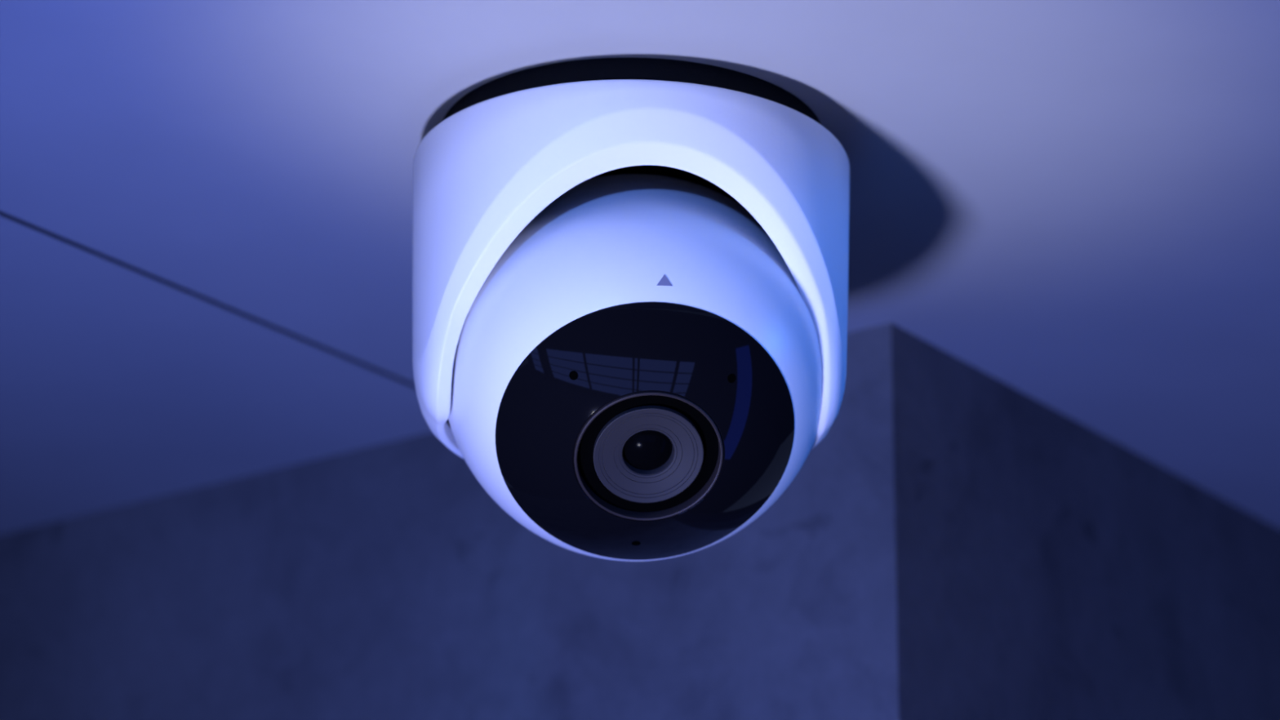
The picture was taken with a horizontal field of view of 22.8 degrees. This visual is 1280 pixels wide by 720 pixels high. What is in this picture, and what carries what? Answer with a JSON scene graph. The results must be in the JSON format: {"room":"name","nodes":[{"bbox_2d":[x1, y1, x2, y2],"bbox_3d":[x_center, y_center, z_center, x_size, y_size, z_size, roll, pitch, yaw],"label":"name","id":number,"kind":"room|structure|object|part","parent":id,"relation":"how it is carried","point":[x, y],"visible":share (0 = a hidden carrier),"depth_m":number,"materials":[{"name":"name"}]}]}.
{"room":"room corner ceiling","nodes":[
{"label":"room corner ceiling","id":0,"kind":"room"},
{"bbox_2d":[0,322,898,719],"bbox_3d":[-0.503,1.329,0.973,1.500,2.500,0.120,-14,-24,34],"label":"wall","id":1,"kind":"structure","parent":0,"point":[384,581],"depth_m":1.01,"materials":[{"name":"grey concrete"}]},
{"bbox_2d":[0,0,1279,534],"bbox_3d":[-0.215,-0.135,0.737,3.000,0.100,3.100,-14,-24,34],"label":"ceiling","id":2,"kind":"structure","parent":0,"point":[206,206],"depth_m":0.84,"materials":[{"name":"grey paint"}]},
{"bbox_3d":[-0.839,0.058,1.159,1.448,0.012,3.100,-14,-24,34],"label":"panel","id":3,"kind":"part","parent":2,"relation":"part of","materials":[{"name":"paint"}]},
{"bbox_2d":[412,57,849,561],"bbox_3d":[-0.003,-0.005,0.786,0.110,0.109,0.110,-8,-21,22],"label":"security camera","id":4,"kind":"object","parent":2,"relation":"attached to","point":[630,274],"visible":1,"depth_m":0.75,"materials":[{"name":"white plastic"},{"name":"black plastic"},{"name":"glass"}]},
{"bbox_3d":[-0.002,-0.052,0.803,0.097,0.008,0.097,0,-20,0],"label":"mounting plate","id":5,"kind":"part","parent":4,"relation":"part of","materials":[{"name":"black plastic"}]},
{"bbox_3d":[0.002,0.021,0.751,0.012,0.008,0.009,0,-20,0],"label":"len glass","id":6,"kind":"part","parent":4,"relation":"part of","materials":[{"name":"black glass"}]},
{"bbox_2d":[890,322,1279,719],"bbox_3d":[0.343,1.329,0.954,0.120,2.500,1.100,-14,-24,34],"label":"wall","id":7,"kind":"structure","parent":0,"point":[1048,568],"depth_m":0.98,"materials":[{"name":"grey concrete"}]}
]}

